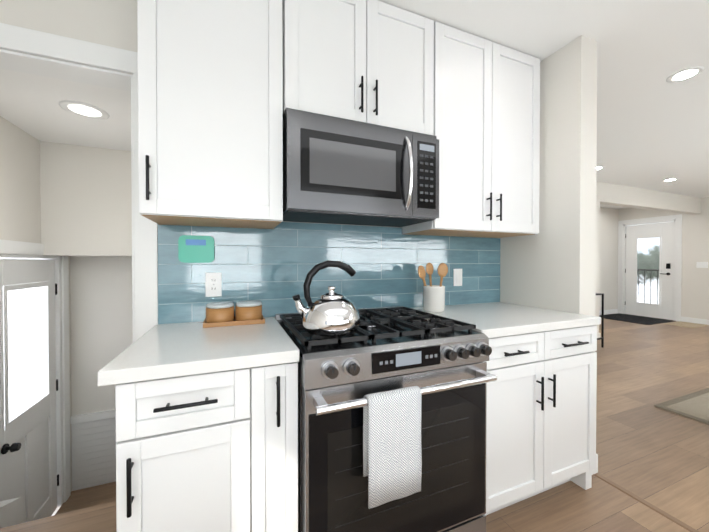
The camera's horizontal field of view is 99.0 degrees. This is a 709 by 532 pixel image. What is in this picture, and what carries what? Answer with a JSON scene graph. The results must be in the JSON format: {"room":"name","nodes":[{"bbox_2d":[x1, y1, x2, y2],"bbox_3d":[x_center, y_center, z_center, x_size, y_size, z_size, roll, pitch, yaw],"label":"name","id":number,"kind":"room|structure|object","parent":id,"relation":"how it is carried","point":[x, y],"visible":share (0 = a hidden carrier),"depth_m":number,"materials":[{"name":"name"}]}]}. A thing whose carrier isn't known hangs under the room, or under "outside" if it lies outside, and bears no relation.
{"room":"kitchen","nodes":[
{"label":"kitchen","id":0,"kind":"room"},
{"bbox_2d":[0,116,71,515],"bbox_3d":[-1.075,0.437,-1.008,0.140,3.340,8.090,0,1,-22],"label":"wall","id":1,"kind":"structure","parent":0,"point":[20,205],"depth_m":2.03,"materials":[{"name":"white paint"}]},
{"bbox_2d":[0,497,21,527],"bbox_3d":[-1.927,1.493,1.507,0.158,0.620,0.511,0,1,-22],"label":"trim","id":2,"kind":"structure","parent":1,"relation":"attached to","point":[10,512],"depth_m":1.69,"materials":[{"name":"white wood"}]},
{"bbox_2d":[0,259,58,522],"bbox_3d":[-2.281,0.966,2.148,0.117,2.020,0.696,0,1,-22],"label":"door","id":3,"kind":"structure","parent":1,"relation":"in","point":[29,476],"depth_m":2.16,"materials":[{"name":"white paint"}]},
{"bbox_2d":[0,239,70,506],"bbox_3d":[-2.329,0.909,2.124,0.150,2.135,0.940,0,1,-22],"label":"door frame","id":4,"kind":"structure","parent":1,"relation":"attached to","point":[13,249],"depth_m":2.48,"materials":[{"name":"white wood"}]},
{"bbox_2d":[0,69,130,150],"bbox_3d":[-1.600,-0.966,1.878,1.060,0.110,1.180,0,1,-22],"label":"ceiling","id":5,"kind":"structure","parent":0,"point":[29,103],"depth_m":1.78,"materials":[{"name":"white paint"}]},
{"bbox_2d":[59,100,109,119],"bbox_3d":[-1.581,-0.907,1.778,0.224,0.006,0.224,0,1,-22],"label":"recessed light","id":6,"kind":"object","parent":5,"relation":"in","point":[81,109],"visible":1,"depth_m":1.76,"materials":[{"name":"white plastic"}]},
{"bbox_2d":[55,481,115,514],"bbox_3d":[-1.693,1.677,2.133,1.060,0.800,1.545,0,1,-22],"label":"floor","id":7,"kind":"structure","parent":0,"point":[90,496],"depth_m":2.57,"materials":[{"name":"brown wood"}]},
{"bbox_2d":[40,141,132,415],"bbox_3d":[-1.931,0.521,2.697,1.050,3.100,0.580,0,1,-22],"label":"wall","id":8,"kind":"structure","parent":0,"point":[86,210],"depth_m":2.32,"materials":[{"name":"white paint"}]},
{"bbox_2d":[70,409,117,490],"bbox_3d":[-1.977,1.642,2.836,1.056,0.655,0.027,0,1,-22],"label":"beadboard","id":9,"kind":"object","parent":8,"relation":"attached to","point":[93,445],"visible":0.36,"depth_m":2.70,"materials":[{"name":"white wood"}]},
{"bbox_2d":[0,0,597,351],"bbox_3d":[-0.315,-0.036,1.403,3.360,2.440,0.680,0,1,-22],"label":"wall","id":10,"kind":"structure","parent":0,"point":[551,265],"depth_m":1.71,"materials":[{"name":"white paint"}]},
{"bbox_2d":[0,23,157,342],"bbox_3d":[-1.372,0.123,1.261,0.972,2.123,0.158,0,1,-22],"label":"door frame","id":11,"kind":"structure","parent":10,"relation":"attached to","point":[17,39],"depth_m":1.33,"materials":[{"name":"white wood"}]},
{"bbox_2d":[137,0,282,228],"bbox_3d":[-0.590,-0.718,1.305,0.512,1.067,0.360,0,1,-22],"label":"upper cabinet","id":12,"kind":"object","parent":10,"relation":"attached to","point":[210,113],"visible":1,"depth_m":1.18,"materials":[{"name":"white paint"}]},
{"bbox_2d":[158,222,499,324],"bbox_3d":[0.071,0.018,1.771,2.085,0.495,0.008,0,1,-22],"label":"tile backsplash","id":13,"kind":"structure","parent":10,"relation":"attached to","point":[269,269],"depth_m":1.66,"materials":[{"name":"blue tile"}]},
{"bbox_2d":[178,235,213,262],"bbox_3d":[-0.742,-0.076,1.424,0.149,0.126,0.022,0,1,-22],"label":"sponge holder","id":14,"kind":"object","parent":13,"relation":"attached to","point":[195,249],"visible":0.92,"depth_m":1.41,"materials":[{"name":"teal plastic"}]},
{"bbox_2d":[205,273,221,296],"bbox_3d":[-0.679,0.093,1.458,0.070,0.115,0.009,0,1,-22],"label":"electrical outlet","id":15,"kind":"object","parent":13,"relation":"attached to","point":[213,284],"visible":1,"depth_m":1.46,"materials":[{"name":"white plastic"}]},
{"bbox_2d":[453,269,461,285],"bbox_3d":[0.688,0.081,2.010,0.070,0.115,0.010,0,1,-22],"label":"outlet","id":16,"kind":"object","parent":13,"relation":"attached to","point":[457,277],"visible":1,"depth_m":2.00,"materials":[{"name":"white plastic"}]},
{"bbox_2d":[282,0,433,134],"bbox_3d":[0.003,-0.955,1.543,0.756,0.597,0.360,0,1,-22],"label":"upper cabinet","id":17,"kind":"object","parent":10,"relation":"attached to","point":[369,61],"visible":0.77,"depth_m":1.40,"materials":[{"name":"white paint"}]},
{"bbox_2d":[283,108,438,226],"bbox_3d":[0.016,-0.441,1.518,0.752,0.425,0.421,0,1,-22],"label":"over-the-range microwave","id":18,"kind":"object","parent":17,"relation":"attached to","point":[337,170],"visible":0.98,"depth_m":1.35,"materials":[{"name":"dark stainless steel"},{"name":"black glass"}]},
{"bbox_2d":[402,21,539,237],"bbox_3d":[0.731,-0.723,1.840,0.802,1.067,0.360,0,1,-22],"label":"upper cabinet","id":19,"kind":"object","parent":10,"relation":"attached to","point":[487,113],"visible":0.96,"depth_m":1.69,"materials":[{"name":"white paint"}]},
{"bbox_2d":[592,454,597,474],"bbox_3d":[1.242,1.125,2.038,0.033,0.105,0.693,0,1,-22],"label":"baseboard","id":20,"kind":"structure","parent":10,"relation":"attached to","point":[594,471],"depth_m":1.72,"materials":[{"name":"white wood"}]},
{"bbox_2d":[0,314,708,531],"bbox_3d":[2.544,1.232,1.602,14.500,0.100,10.200,0,1,-22],"label":"floor","id":21,"kind":"structure","parent":0,"point":[647,450],"depth_m":1.85,"materials":[{"name":"brown wood"}]},
{"bbox_2d":[98,317,299,531],"bbox_3d":[-0.536,0.729,1.171,0.526,0.914,0.658,0,1,-22],"label":"base cabinet","id":22,"kind":"object","parent":21,"relation":"on","point":[207,429],"visible":1,"depth_m":0.91,"materials":[{"name":"white paint"}]},
{"bbox_2d":[203,300,264,327],"bbox_3d":[-0.558,0.220,1.410,0.258,0.098,0.134,0,1,-22],"label":"canister set","id":23,"kind":"object","parent":22,"relation":"on","point":[221,314],"visible":1,"depth_m":1.37,"materials":[{"name":"brown wood"}]},
{"bbox_2d":[276,306,496,531],"bbox_3d":[0.079,0.717,1.373,0.754,0.934,0.742,0,1,-22],"label":"gas range","id":24,"kind":"object","parent":21,"relation":"on","point":[439,362],"visible":0.71,"depth_m":1.10,"materials":[{"name":"silver metal"}]},
{"bbox_2d":[292,260,360,335],"bbox_3d":[-0.104,0.116,1.151,0.258,0.270,0.222,0,1,-22],"label":"kettle","id":25,"kind":"object","parent":24,"relation":"on","point":[331,312],"visible":1,"depth_m":1.09,"materials":[{"name":"silver metal"}]},
{"bbox_2d":[363,386,421,508],"bbox_3d":[0.127,0.589,1.004,0.195,0.348,0.049,0,1,-22],"label":"towel","id":26,"kind":"object","parent":24,"relation":"hanging from","point":[392,460],"visible":1,"depth_m":0.98,"materials":[{"name":"white fabric"}]},
{"bbox_2d":[412,302,600,514],"bbox_3d":[0.790,0.724,1.707,0.802,0.914,0.658,0,1,-22],"label":"base cabinet","id":27,"kind":"object","parent":21,"relation":"on","point":[541,411],"visible":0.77,"depth_m":1.44,"materials":[{"name":"white paint"}]},
{"bbox_2d":[418,263,447,311],"bbox_3d":[0.454,0.125,1.754,0.196,0.281,0.126,0,1,-22],"label":"utensil crock","id":28,"kind":"object","parent":27,"relation":"on","point":[433,298],"visible":1,"depth_m":1.73,"materials":[{"name":"white ceramic"}]},
{"bbox_2d":[599,313,673,324],"bbox_3d":[5.882,1.128,6.414,1.000,0.012,0.980,0,1,-22],"label":"doormat","id":29,"kind":"object","parent":21,"relation":"on","point":[635,319],"visible":0.92,"depth_m":6.28,"materials":[{"name":"black fabric"}]},
{"bbox_2d":[595,473,698,531],"bbox_3d":[2.385,1.203,-0.814,0.038,0.005,5.440,0,1,-22],"label":"transition strip","id":30,"kind":"object","parent":21,"relation":"on","point":[652,507],"visible":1,"depth_m":1.49,"materials":[{"name":"brown wood"}]},
{"bbox_2d":[654,388,708,424],"bbox_3d":[4.694,1.173,1.805,3.560,0.013,2.965,0,1,-22],"label":"rug","id":31,"kind":"object","parent":21,"relation":"on","point":[694,406],"visible":0.92,"depth_m":2.49,"materials":[{"name":"beige fabric"}]},
{"bbox_2d":[379,0,708,208],"bbox_3d":[3.322,-1.285,1.239,9.990,0.060,8.990,0,1,-22],"label":"ceiling","id":32,"kind":"structure","parent":0,"point":[652,129],"depth_m":1.86,"materials":[{"name":"white paint"}]},
{"bbox_2d":[662,178,677,181],"bbox_3d":[4.764,-1.284,4.568,0.174,0.006,0.174,0,1,-22],"label":"recessed light","id":33,"kind":"object","parent":32,"relation":"in","point":[674,179],"visible":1,"depth_m":4.58,"materials":[{"name":"white"}]},
{"bbox_2d":[666,66,704,82],"bbox_3d":[2.187,-1.259,2.005,0.174,0.006,0.174,0,1,-22],"label":"recessed light","id":34,"kind":"object","parent":32,"relation":"in","point":[683,75],"visible":1,"depth_m":2.00,"materials":[{"name":"white"}]},
{"bbox_2d":[595,181,600,332],"bbox_3d":[2.211,-0.063,4.119,3.360,2.440,0.140,0,1,-22],"label":"wall","id":35,"kind":"structure","parent":0,"point":[598,209],"depth_m":4.67,"materials":[{"name":"white paint"}]},
{"bbox_2d":[596,293,603,347],"bbox_3d":[3.309,0.775,4.318,0.300,0.760,0.270,0,1,-22],"label":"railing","id":36,"kind":"object","parent":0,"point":[602,334],"visible":0.25,"depth_m":4.25,"materials":[{"name":"black metal"}]},
{"bbox_2d":[600,207,618,309],"bbox_3d":[4.712,-0.087,6.587,3.410,2.440,0.140,0,1,-22],"label":"wall","id":37,"kind":"structure","parent":0,"point":[607,252],"depth_m":6.99,"materials":[{"name":"white paint"}]},
{"bbox_2d":[599,309,617,314],"bbox_3d":[4.736,1.081,6.525,3.117,0.105,0.014,0,1,-22],"label":"baseboard","id":38,"kind":"structure","parent":37,"relation":"attached to","point":[612,311],"depth_m":6.98,"materials":[{"name":"white wood"}]},
{"bbox_2d":[600,182,700,214],"bbox_3d":[5.219,-1.145,5.325,3.130,0.300,0.140,0,1,-22],"label":"header beam","id":39,"kind":"structure","parent":0,"point":[624,196],"depth_m":5.17,"materials":[{"name":"white paint"}]},
{"bbox_2d":[618,197,708,319],"bbox_3d":[7.914,-0.052,3.034,0.140,2.440,8.850,0,1,-22],"label":"wall","id":40,"kind":"structure","parent":0,"point":[694,279],"depth_m":5.95,"materials":[{"name":"white paint"}]},
{"bbox_2d":[625,222,672,319],"bbox_3d":[6.404,0.113,6.616,0.104,2.030,0.821,0,1,-22],"label":"entry door","id":41,"kind":"structure","parent":40,"relation":"in","point":[663,308],"depth_m":6.55,"materials":[{"name":"white paint"}]},
{"bbox_2d":[618,214,681,320],"bbox_3d":[6.449,0.050,6.628,0.151,2.165,1.080,0,1,-22],"label":"door frame","id":42,"kind":"structure","parent":40,"relation":"attached to","point":[676,220],"depth_m":6.32,"materials":[{"name":"white wood"}]},
{"bbox_2d":[681,316,708,324],"bbox_3d":[8.047,1.120,2.511,0.013,0.105,7.760,0,1,-22],"label":"baseboard","id":43,"kind":"structure","parent":40,"relation":"attached to","point":[683,319],"depth_m":5.92,"materials":[{"name":"white wood"}]},
{"bbox_2d":[696,262,707,267],"bbox_3d":[6.697,-0.007,5.832,0.016,0.115,0.150,0,1,-22],"label":"switch plate","id":44,"kind":"object","parent":40,"relation":"attached to","point":[701,264],"visible":1,"depth_m":5.82,"materials":[{"name":"white plastic"}]},
{"label":"outside","id":45,"kind":"structure","parent":0,"visible":0},
{"bbox_2d":[0,258,38,425],"bbox_3d":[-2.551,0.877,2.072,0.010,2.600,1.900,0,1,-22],"label":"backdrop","id":46,"kind":"structure","parent":45,"point":[16,355],"depth_m":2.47,"materials":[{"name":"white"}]},
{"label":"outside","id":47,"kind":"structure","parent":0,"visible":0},
{"bbox_2d":[637,238,661,303],"bbox_3d":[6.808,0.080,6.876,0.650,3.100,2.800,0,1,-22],"label":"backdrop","id":48,"kind":"structure","parent":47,"point":[644,250],"depth_m":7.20,"materials":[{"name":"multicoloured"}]}
]}

